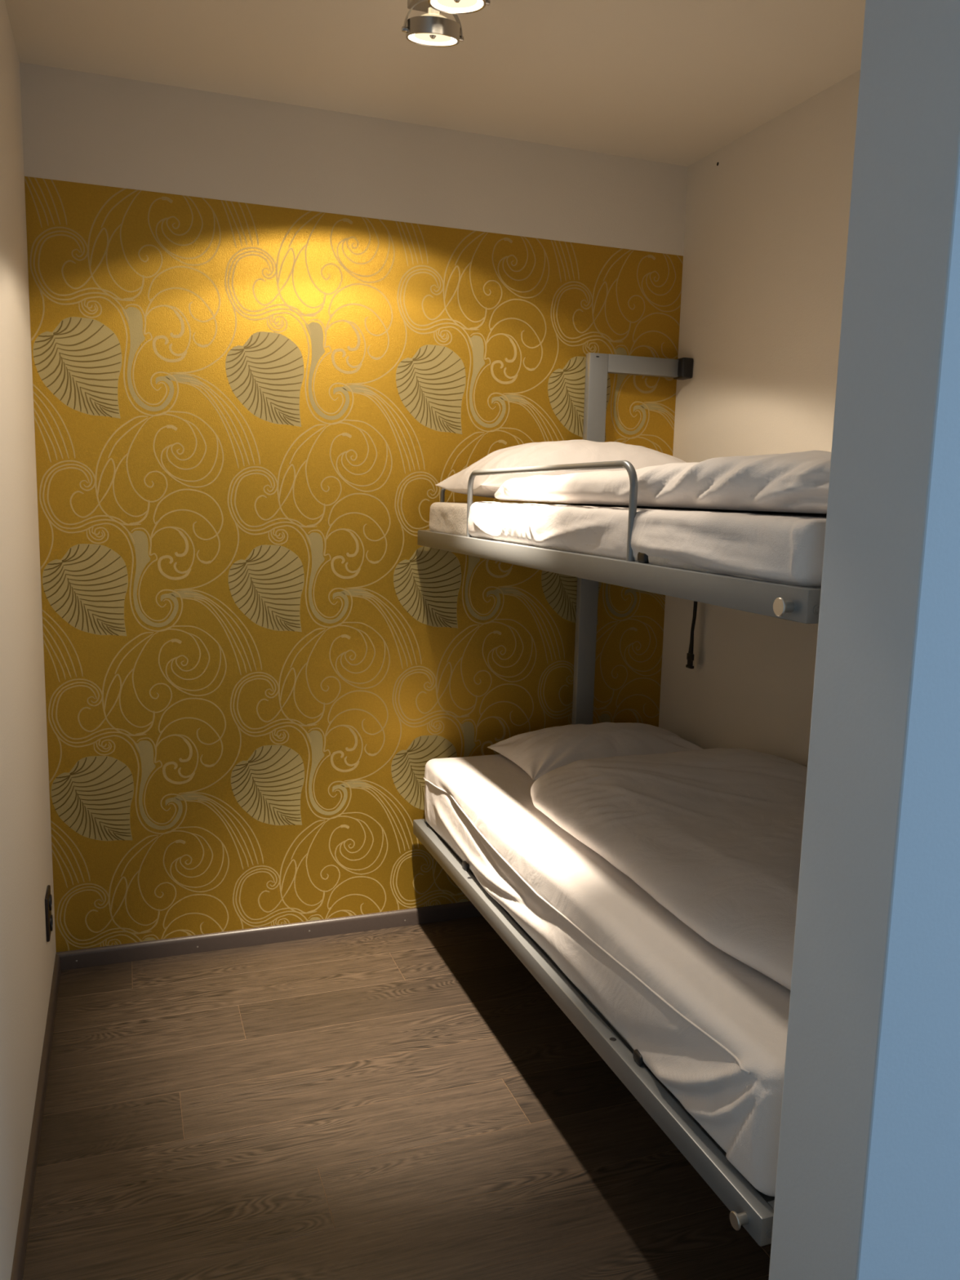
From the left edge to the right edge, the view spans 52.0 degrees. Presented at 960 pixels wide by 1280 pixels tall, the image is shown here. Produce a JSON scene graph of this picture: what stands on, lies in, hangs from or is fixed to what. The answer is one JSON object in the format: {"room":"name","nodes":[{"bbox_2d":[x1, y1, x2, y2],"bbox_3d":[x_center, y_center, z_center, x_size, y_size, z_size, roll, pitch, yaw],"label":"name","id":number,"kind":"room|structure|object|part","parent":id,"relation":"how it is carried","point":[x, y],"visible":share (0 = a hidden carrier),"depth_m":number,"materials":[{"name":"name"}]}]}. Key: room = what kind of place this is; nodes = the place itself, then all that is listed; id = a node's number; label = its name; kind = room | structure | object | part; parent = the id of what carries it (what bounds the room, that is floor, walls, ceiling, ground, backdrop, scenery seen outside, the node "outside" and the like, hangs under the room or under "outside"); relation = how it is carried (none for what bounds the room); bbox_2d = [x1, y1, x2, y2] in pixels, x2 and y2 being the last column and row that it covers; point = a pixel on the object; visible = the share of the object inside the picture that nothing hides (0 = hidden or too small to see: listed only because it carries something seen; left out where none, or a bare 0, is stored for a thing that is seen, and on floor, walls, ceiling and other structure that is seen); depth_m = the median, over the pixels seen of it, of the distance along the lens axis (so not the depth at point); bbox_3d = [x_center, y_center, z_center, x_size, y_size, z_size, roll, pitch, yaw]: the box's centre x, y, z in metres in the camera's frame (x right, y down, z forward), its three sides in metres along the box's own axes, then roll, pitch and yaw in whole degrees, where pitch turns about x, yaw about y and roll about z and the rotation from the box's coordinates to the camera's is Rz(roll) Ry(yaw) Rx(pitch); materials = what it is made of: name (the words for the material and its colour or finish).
{"room":"bunk bedroom","nodes":[
{"label":"bunk bedroom","id":0,"kind":"room"},
{"bbox_2d":[0,0,56,1279],"bbox_3d":[-0.358,0.205,0.174,0.100,2.777,6.100,-2,9,-20],"label":"wall","id":1,"kind":"structure","parent":0,"point":[27,961],"depth_m":2.28,"materials":[{"name":"beige paint"}]},
{"bbox_2d":[10,954,61,1279],"bbox_3d":[-0.333,1.449,0.372,0.013,0.058,5.887,-2,9,-20],"label":"baseboard","id":2,"kind":"structure","parent":1,"relation":"attached to","point":[19,1260],"depth_m":2.24,"materials":[{"name":"grey wood"}]},
{"bbox_2d":[44,884,53,942],"bbox_3d":[-1.235,0.783,2.824,0.014,0.130,0.106,-2,9,-20],"label":"wall socket","id":3,"kind":"object","parent":1,"relation":"attached to","point":[48,899],"visible":1,"depth_m":2.79,"materials":[{"name":"black plastic"}]},
{"bbox_2d":[19,62,688,951],"bbox_3d":[-0.278,-0.267,3.357,2.232,2.777,0.100,-2,9,-20],"label":"wall","id":4,"kind":"structure","parent":0,"point":[77,126],"depth_m":3.05,"materials":[{"name":"beige paint"}]},
{"bbox_2d":[55,901,482,970],"bbox_3d":[-0.337,0.988,3.473,2.132,0.058,0.014,-2,9,-20],"label":"baseboard","id":5,"kind":"structure","parent":4,"relation":"attached to","point":[131,952],"depth_m":3.32,"materials":[{"name":"grey wood"}]},
{"bbox_2d":[24,176,683,951],"bbox_3d":[-0.309,-0.188,3.304,2.132,2.320,0.001,-2,9,-20],"label":"wallpaper","id":6,"kind":"object","parent":4,"relation":"attached to","point":[249,418],"visible":0.77,"depth_m":3.19,"materials":[{"name":"gold paper"}]},
{"bbox_2d":[22,915,771,1279],"bbox_3d":[1.689,1.473,1.087,4.500,0.100,6.162,-2,9,-20],"label":"floor","id":7,"kind":"structure","parent":0,"point":[411,1102],"depth_m":2.36,"materials":[{"name":"brown wood"}]},
{"bbox_2d":[4,0,865,166],"bbox_3d":[1.747,-1.277,0.708,4.500,0.100,6.100,-2,9,-20],"label":"ceiling","id":8,"kind":"structure","parent":0,"point":[671,82],"depth_m":2.64,"materials":[{"name":"paint"}]},
{"bbox_2d":[401,0,490,47],"bbox_3d":[-0.077,-1.418,2.162,0.149,0.137,0.400,-2,9,-20],"label":"ceiling spotlight","id":9,"kind":"object","parent":8,"relation":"attached to","point":[432,28],"visible":1,"depth_m":2.21,"materials":[{"name":"grey metal"}]},
{"bbox_3d":[-0.067,-1.476,2.156,0.080,0.022,0.400,-2,9,-20],"label":"ceiling plate","id":10,"kind":"part","parent":9,"relation":"part of","materials":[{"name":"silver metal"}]},
{"bbox_3d":[-0.108,-1.380,2.253,0.111,0.021,0.110,-2,9,-20],"label":"lamp glass","id":11,"kind":"part","parent":9,"relation":"part of","materials":[{"name":"white glass"}]},
{"bbox_3d":[-0.105,-1.418,2.241,0.137,0.073,0.030,-2,9,-20],"label":"bail arm","id":12,"kind":"part","parent":9,"relation":"part of","materials":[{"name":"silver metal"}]},
{"bbox_3d":[-0.049,-1.354,2.084,0.111,0.014,0.111,-2,9,-20],"label":"lamp glass","id":13,"kind":"part","parent":9,"relation":"part of","materials":[{"name":"white glass"}]},
{"bbox_2d":[658,70,860,767],"bbox_3d":[1.099,-0.133,2.691,0.101,2.777,2.112,-2,9,-20],"label":"wall","id":14,"kind":"structure","parent":0,"point":[767,211],"depth_m":3.10,"materials":[{"name":"beige paint"}]},
{"bbox_2d":[413,352,821,1246],"bbox_3d":[0.575,-0.016,2.528,1.001,1.659,2.000,-2,9,-20],"label":"frame","id":15,"kind":"object","parent":14,"relation":"attached to","point":[750,1208],"visible":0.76,"depth_m":2.11,"materials":[{"name":"silver metal"}]},
{"bbox_3d":[0.095,-0.444,3.340,0.482,0.169,0.014,-2,9,-20],"label":"guard rail","id":16,"kind":"part","parent":15,"relation":"part of","materials":[{"name":"grey metal"}]},
{"bbox_3d":[0.134,-0.318,2.370,0.016,0.206,0.980,-2,9,-20],"label":"guard rail","id":17,"kind":"part","parent":15,"relation":"part of","materials":[{"name":"grey metal"}]},
{"bbox_3d":[0.381,-0.164,3.488,0.070,1.648,0.034,-2,9,-20],"label":"post","id":18,"kind":"part","parent":15,"relation":"part of","materials":[{"name":"grey metal"}]},
{"bbox_3d":[0.121,0.792,2.489,0.032,0.050,1.995,-2,9,-20],"label":"rail","id":19,"kind":"part","parent":15,"relation":"part of","materials":[{"name":"grey metal"}]},
{"bbox_3d":[0.561,0.776,2.647,0.904,0.016,1.931,-2,9,-20],"label":"panel","id":20,"kind":"part","parent":15,"relation":"part of","materials":[{"name":"grey metal"}]},
{"bbox_2d":[423,754,790,1196],"bbox_3d":[0.567,0.648,2.625,0.961,0.242,1.938,-2,9,-20],"label":"mattress","id":21,"kind":"object","parent":15,"relation":"on","point":[710,1026],"visible":0.41,"depth_m":2.03,"materials":[{"name":"white fabric"}]},
{"bbox_2d":[487,722,703,780],"bbox_3d":[0.425,0.350,3.345,0.704,0.126,0.410,-2,9,-20],"label":"pillow","id":22,"kind":"object","parent":21,"relation":"on","point":[540,752],"visible":0.69,"depth_m":3.23,"materials":[{"name":"white fabric"}]},
{"bbox_2d":[530,747,807,990],"bbox_3d":[0.730,0.490,2.377,0.825,0.146,1.426,-2,9,-20],"label":"duvet","id":23,"kind":"object","parent":21,"relation":"on","point":[713,836],"visible":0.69,"depth_m":2.40,"materials":[{"name":"white fabric"}]},
{"bbox_3d":[0.146,-0.194,2.342,0.032,0.050,1.995,-2,9,-20],"label":"rail","id":24,"kind":"part","parent":15,"relation":"part of","materials":[{"name":"grey metal"}]},
{"bbox_2d":[429,501,826,587],"bbox_3d":[0.589,-0.275,2.486,0.963,0.116,1.928,-2,9,-20],"label":"mattress","id":25,"kind":"object","parent":15,"relation":"on","point":[779,547],"visible":0.7,"depth_m":1.81,"materials":[{"name":"white fabric"}]},
{"bbox_2d":[435,439,686,497],"bbox_3d":[0.343,-0.540,3.157,0.880,0.196,0.444,-2,9,-20],"label":"pillow","id":26,"kind":"object","parent":25,"relation":"on","point":[580,451],"visible":0.42,"depth_m":3.00,"materials":[{"name":"white fabric"}]},
{"bbox_2d":[494,450,831,514],"bbox_3d":[0.691,-0.355,2.270,0.925,0.105,1.492,-2,9,-20],"label":"duvet","id":27,"kind":"object","parent":25,"relation":"on","point":[793,482],"visible":0.74,"depth_m":1.76,"materials":[{"name":"white fabric"}]},
{"bbox_3d":[0.572,-0.954,3.433,0.294,0.060,0.034,-2,9,-20],"label":"support arm","id":28,"kind":"part","parent":15,"relation":"part of"},
{"bbox_3d":[0.420,0.937,1.591,0.023,0.028,0.028,-2,9,-20],"label":"knob","id":29,"kind":"part","parent":15,"relation":"part of","materials":[{"name":"silver metal"}]},
{"bbox_3d":[0.909,0.922,1.740,0.936,0.050,0.032,-2,9,-20],"label":"rail","id":30,"kind":"part","parent":15,"relation":"part of","materials":[{"name":"grey metal"}]},
{"bbox_3d":[0.446,-0.049,1.441,0.023,0.028,0.028,-2,9,-20],"label":"knob","id":31,"kind":"part","parent":15,"relation":"part of","materials":[{"name":"silver metal"}]},
{"bbox_2d":[685,600,697,668],"bbox_3d":[0.741,-0.115,3.411,0.020,0.432,0.034,-2,9,-20],"label":"strap","id":32,"kind":"object","parent":14,"relation":"hanging from","point":[690,656],"visible":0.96,"depth_m":3.42,"materials":[{"name":"black fabric"}]},
{"bbox_2d":[768,0,959,1279],"bbox_3d":[1.982,0.020,1.806,3.183,2.777,0.176,-2,9,-20],"label":"wall partition","id":33,"kind":"structure","parent":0,"point":[868,1183],"depth_m":1.25,"materials":[{"name":"white paint"}]}
]}

